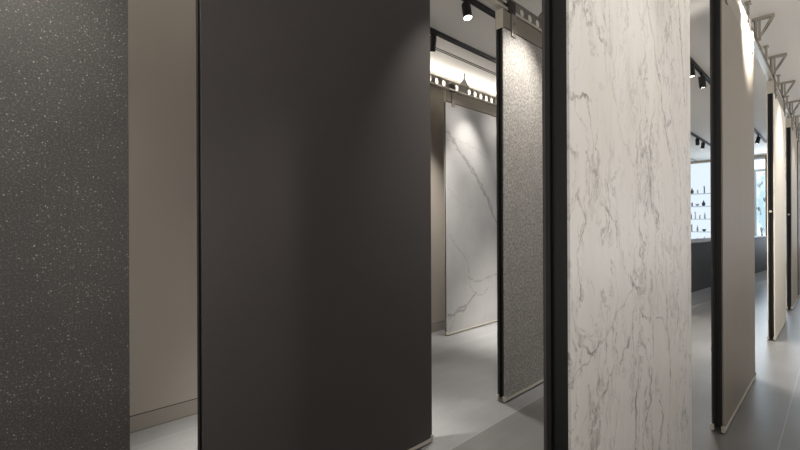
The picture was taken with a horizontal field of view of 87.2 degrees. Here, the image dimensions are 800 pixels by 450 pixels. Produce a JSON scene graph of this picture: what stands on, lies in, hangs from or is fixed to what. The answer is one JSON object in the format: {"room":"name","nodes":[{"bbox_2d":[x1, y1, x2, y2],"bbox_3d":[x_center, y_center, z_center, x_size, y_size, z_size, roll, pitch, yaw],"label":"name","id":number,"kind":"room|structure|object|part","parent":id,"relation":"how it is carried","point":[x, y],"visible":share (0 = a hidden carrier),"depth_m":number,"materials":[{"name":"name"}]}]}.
{"room":"store","nodes":[
{"label":"store","id":0,"kind":"room"},
{"bbox_2d":[128,0,196,415],"bbox_3d":[-2.671,-0.267,2.072,4.200,3.160,0.515,0,0,-44],"label":"wall","id":1,"kind":"structure","parent":0,"point":[161,33],"depth_m":2.77,"materials":[{"name":"grey paint"}]},
{"bbox_2d":[130,398,196,432],"bbox_3d":[-2.482,1.259,1.885,4.204,0.098,0.006,0,0,-44],"label":"baseboard","id":2,"kind":"structure","parent":1,"relation":"attached to","point":[152,418],"depth_m":2.76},
{"bbox_2d":[430,71,495,323],"bbox_3d":[3.656,-0.297,8.334,13.600,3.160,0.194,0,0,-44],"label":"wall","id":3,"kind":"structure","parent":0,"point":[436,93],"depth_m":5.15,"materials":[{"name":"grey paint"}]},
{"bbox_2d":[431,321,444,331],"bbox_3d":[3.661,1.230,8.194,13.396,0.098,0.006,0,0,-44],"label":"baseboard","id":4,"kind":"structure","parent":3,"relation":"attached to","point":[441,325],"depth_m":5.14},
{"bbox_2d":[130,279,799,449],"bbox_3d":[4.356,1.339,4.567,17.800,0.120,6.600,0,0,-44],"label":"floor","id":5,"kind":"structure","parent":0,"point":[467,414],"depth_m":3.07,"materials":[{"name":"grey concrete"}]},
{"bbox_2d":[691,162,710,238],"bbox_3d":[8.860,-0.292,12.209,0.320,3.100,1.384,0,0,-44],"label":"display shelf","id":6,"kind":"object","parent":5,"relation":"on","point":[700,172],"visible":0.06,"depth_m":12.37,"materials":[{"name":"white"}]},
{"bbox_2d":[691,236,766,305],"bbox_3d":[6.358,0.770,8.355,5.600,1.000,0.600,0,0,-39],"label":"counter","id":7,"kind":"object","parent":5,"relation":"on","point":[700,247],"depth_m":6.99,"materials":[{"name":"grey metal"}]},
{"bbox_2d":[691,236,766,244],"bbox_3d":[6.355,0.282,8.355,5.600,0.025,0.600,0,0,-39],"label":"countertop","id":8,"kind":"structure","parent":7,"relation":"on","point":[700,240],"depth_m":7.45,"materials":[{"name":"white stone"}]},
{"bbox_2d":[430,0,799,160],"bbox_3d":[4.341,-1.940,4.567,17.800,0.120,6.600,0,0,-44],"label":"ceiling","id":9,"kind":"structure","parent":0,"point":[782,35],"depth_m":4.47,"materials":[{"name":"paint"}]},
{"bbox_2d":[430,73,495,106],"bbox_3d":[0.951,-1.731,5.322,3.538,0.267,0.040,0,0,-44],"label":"rail","id":10,"kind":"object","parent":9,"relation":"hanging from","point":[463,87],"visible":0.41,"depth_m":5.15,"materials":[{"name":"metal"}]},
{"bbox_2d":[443,83,496,334],"bbox_3d":[1.021,-0.198,5.374,1.362,2.964,0.054,0,0,-44],"label":"sliding panel","id":11,"kind":"object","parent":10,"relation":"hanging from","point":[470,175],"visible":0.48,"depth_m":5.21,"materials":[{"name":"white stone"}]},
{"bbox_2d":[430,27,495,62],"bbox_3d":[3.102,-1.858,6.661,10.308,0.034,0.036,0,0,-44],"label":"track","id":12,"kind":"object","parent":9,"relation":"attached to","point":[439,34],"visible":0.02,"depth_m":4.30,"materials":[{"name":"black metal"}]},
{"bbox_2d":[430,31,436,51],"bbox_3d":[0.311,-1.742,4.015,0.088,0.171,0.127,0,0,1],"label":"track spotlight","id":13,"kind":"object","parent":12,"relation":"hanging from","point":[433,36],"visible":0.77,"depth_m":3.98,"materials":[{"name":"black metal"}]},
{"bbox_2d":[485,0,541,32],"bbox_3d":[0.605,-1.729,2.960,8.174,0.267,0.040,0,0,-44],"label":"rail","id":14,"kind":"object","parent":9,"relation":"hanging from","point":[498,4],"visible":0.14,"depth_m":3.31,"materials":[{"name":"metal"}]},
{"bbox_2d":[0,0,129,449],"bbox_3d":[-1.439,-0.186,0.994,1.365,2.964,0.086,0,0,-44],"label":"sliding panel","id":15,"kind":"object","parent":14,"relation":"hanging from","point":[65,349],"visible":1,"depth_m":1.32,"materials":[{"name":"black stone"}]},
{"bbox_2d":[195,0,432,449],"bbox_3d":[-0.305,-0.192,2.077,1.317,2.964,0.086,0,0,-44],"label":"sliding panel","id":16,"kind":"object","parent":14,"relation":"hanging from","point":[313,122],"visible":1,"depth_m":1.96,"materials":[{"name":"black stone"}]},
{"bbox_3d":[-0.308,-0.085,2.081,1.301,2.712,0.046,0,0,-44],"label":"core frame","id":17,"kind":"part","parent":16,"relation":"part of","materials":[{"name":"black metal"}]},
{"bbox_2d":[495,0,543,401],"bbox_3d":[1.224,-0.199,3.536,1.356,2.964,0.086,0,0,-44],"label":"sliding panel","id":18,"kind":"object","parent":14,"relation":"hanging from","point":[519,160],"visible":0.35,"depth_m":3.20,"materials":[{"name":"grey stone"}]},
{"bbox_3d":[1.220,-0.092,3.541,1.340,2.712,0.046,0,0,-44],"label":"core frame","id":19,"kind":"part","parent":18,"relation":"part of","materials":[{"name":"black metal"}]},
{"bbox_3d":[0.605,-1.658,2.960,8.174,0.090,0.004,0,0,-44],"label":"perforated plate","id":20,"kind":"part","parent":14,"relation":"part of","materials":[{"name":"metal"}]},
{"bbox_2d":[470,0,709,145],"bbox_3d":[2.635,-1.855,5.413,14.308,0.034,0.036,0,0,-44],"label":"track","id":21,"kind":"object","parent":9,"relation":"attached to","point":[475,3],"visible":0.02,"depth_m":3.60,"materials":[{"name":"black metal"}]},
{"bbox_2d":[461,0,472,21],"bbox_3d":[0.545,-1.742,3.403,0.100,0.172,0.102,0,0,-44],"label":"track spotlight","id":22,"kind":"object","parent":21,"relation":"hanging from","point":[466,7],"visible":1,"depth_m":3.38,"materials":[{"name":"black metal"}]},
{"bbox_2d":[695,137,699,145],"bbox_3d":[6.342,-1.778,8.957,0.076,0.156,0.158,0,0,39],"label":"track spotlight","id":23,"kind":"object","parent":21,"relation":"hanging from","point":[697,142],"visible":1,"depth_m":8.94,"materials":[{"name":"black metal"}]},
{"bbox_2d":[700,141,704,148],"bbox_3d":[6.717,-1.772,9.320,0.100,0.171,0.092,0,0,-44],"label":"track spotlight","id":24,"kind":"object","parent":21,"relation":"hanging from","point":[703,142],"visible":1,"depth_m":9.29,"materials":[{"name":"black metal"}]},
{"bbox_2d":[690,56,766,142],"bbox_3d":[3.205,-1.858,4.671,14.108,0.034,0.036,0,0,-44],"label":"track","id":25,"kind":"object","parent":9,"relation":"attached to","point":[698,69],"visible":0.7,"depth_m":5.19,"materials":[{"name":"black metal"}]},
{"bbox_2d":[690,61,695,77],"bbox_3d":[3.286,-1.756,4.748,0.100,0.170,0.076,0,0,-11],"label":"track spotlight","id":26,"kind":"object","parent":25,"relation":"hanging from","point":[692,68],"visible":0.61,"depth_m":4.72,"materials":[{"name":"black metal"}]},
{"bbox_2d":[698,73,706,88],"bbox_3d":[3.696,-1.758,5.135,0.110,0.172,0.080,0,0,-44],"label":"track spotlight","id":27,"kind":"object","parent":25,"relation":"hanging from","point":[702,81],"visible":1,"depth_m":5.11,"materials":[{"name":"black metal"}]},
{"bbox_2d":[755,135,760,143],"bbox_3d":[7.429,-1.775,8.719,0.100,0.172,0.104,0,0,-44],"label":"track spotlight","id":28,"kind":"object","parent":25,"relation":"hanging from","point":[758,138],"visible":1,"depth_m":8.70,"materials":[{"name":"black metal"}]},
{"bbox_2d":[736,0,799,135],"bbox_3d":[4.270,-1.747,4.735,15.128,0.267,0.155,0,0,-44],"label":"rail","id":29,"kind":"object","parent":9,"relation":"hanging from","point":[763,59],"visible":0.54,"depth_m":4.40,"materials":[{"name":"metal"}]},
{"bbox_2d":[542,0,691,449],"bbox_3d":[0.906,-0.197,1.599,1.329,2.964,0.102,0,0,-44],"label":"sliding panel","id":30,"kind":"object","parent":29,"relation":"hanging from","point":[617,354],"visible":1,"depth_m":1.36,"materials":[{"name":"white stone"}]},
{"bbox_3d":[0.903,-0.090,1.604,1.313,2.712,0.062,0,0,-44],"label":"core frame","id":31,"kind":"part","parent":30,"relation":"part of","materials":[{"name":"black metal"}]},
{"bbox_2d":[710,0,755,432],"bbox_3d":[2.471,-0.205,3.082,1.399,2.964,0.086,0,0,-44],"label":"sliding panel","id":32,"kind":"object","parent":29,"relation":"hanging from","point":[733,373],"visible":0.98,"depth_m":2.79,"materials":[{"name":"beige stone"}]},
{"bbox_3d":[2.468,-0.098,3.087,1.383,2.712,0.046,0,0,-44],"label":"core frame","id":33,"kind":"part","parent":32,"relation":"part of","materials":[{"name":"black metal"}]},
{"bbox_3d":[2.932,-1.798,3.538,0.070,0.152,0.040,0,0,-44],"label":"ceiling rod","id":34,"kind":"part","parent":29,"relation":"part of","materials":[{"name":"grey metal"}]},
{"bbox_3d":[3.844,-1.802,4.408,0.070,0.152,0.040,0,0,-44],"label":"ceiling rod","id":35,"kind":"part","parent":29,"relation":"part of","materials":[{"name":"grey metal"}]},
{"bbox_2d":[766,75,786,340],"bbox_3d":[4.603,-0.215,5.117,1.444,2.964,0.086,0,0,-44],"label":"sliding panel","id":36,"kind":"object","parent":29,"relation":"hanging from","point":[776,107],"visible":0.87,"depth_m":4.74,"materials":[{"name":"beige stone"}]},
{"bbox_3d":[4.608,-0.108,5.129,1.406,2.712,0.046,0,0,-44],"label":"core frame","id":37,"kind":"part","parent":36,"relation":"part of","materials":[{"name":"black metal"}]},
{"bbox_3d":[4.755,-1.806,5.278,0.070,0.152,0.040,0,0,-44],"label":"ceiling rod","id":38,"kind":"part","parent":29,"relation":"part of","materials":[{"name":"grey metal"}]},
{"bbox_2d":[786,113,797,309],"bbox_3d":[6.253,-0.223,6.692,1.224,2.964,0.086,0,0,-44],"label":"sliding panel","id":39,"kind":"object","parent":29,"relation":"hanging from","point":[791,131],"visible":0.9,"depth_m":6.31,"materials":[{"name":"grey stone"}]},
{"bbox_3d":[6.257,-0.116,6.704,1.186,2.712,0.046,0,0,-44],"label":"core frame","id":40,"kind":"part","parent":39,"relation":"part of","materials":[{"name":"black metal"}]},
{"bbox_2d":[796,128,799,297],"bbox_3d":[7.385,-0.228,7.773,1.392,2.964,0.086,0,0,-44],"label":"sliding panel","id":41,"kind":"object","parent":29,"relation":"hanging from","point":[798,137],"visible":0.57,"depth_m":7.32,"materials":[{"name":"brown stone"}]},
{"bbox_3d":[7.382,-0.121,7.777,1.376,2.712,0.046,0,0,-44],"label":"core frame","id":42,"kind":"part","parent":41,"relation":"part of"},
{"bbox_2d":[691,154,766,163],"bbox_3d":[10.781,-0.331,10.573,0.200,3.160,6.406,0,0,-44],"label":"wall","id":43,"kind":"structure","parent":0,"point":[755,156],"depth_m":12.31,"materials":[{"name":"grey paint"}]},
{"bbox_2d":[436,47,694,160],"bbox_3d":[4.077,-1.878,7.958,13.100,0.004,0.040,0,0,-44],"label":"trim","id":44,"kind":"structure","parent":43,"relation":"attached to","point":[436,47],"depth_m":4.78,"materials":[{"name":"grey metal"}]},
{"bbox_2d":[754,157,765,235],"bbox_3d":[10.091,-0.423,11.259,0.090,2.850,1.250,0,0,-44],"label":"window","id":45,"kind":"structure","parent":43,"relation":"in","point":[758,164],"depth_m":11.51,"materials":[{"name":"clear glass"}]},
{"bbox_2d":[765,157,766,235],"bbox_3d":[9.959,-0.422,11.368,0.090,2.850,0.090,0,0,-44],"label":"window","id":46,"kind":"structure","parent":45,"relation":"attached to","point":[765,157],"depth_m":11.36,"materials":[{"name":"glass"}]}
]}

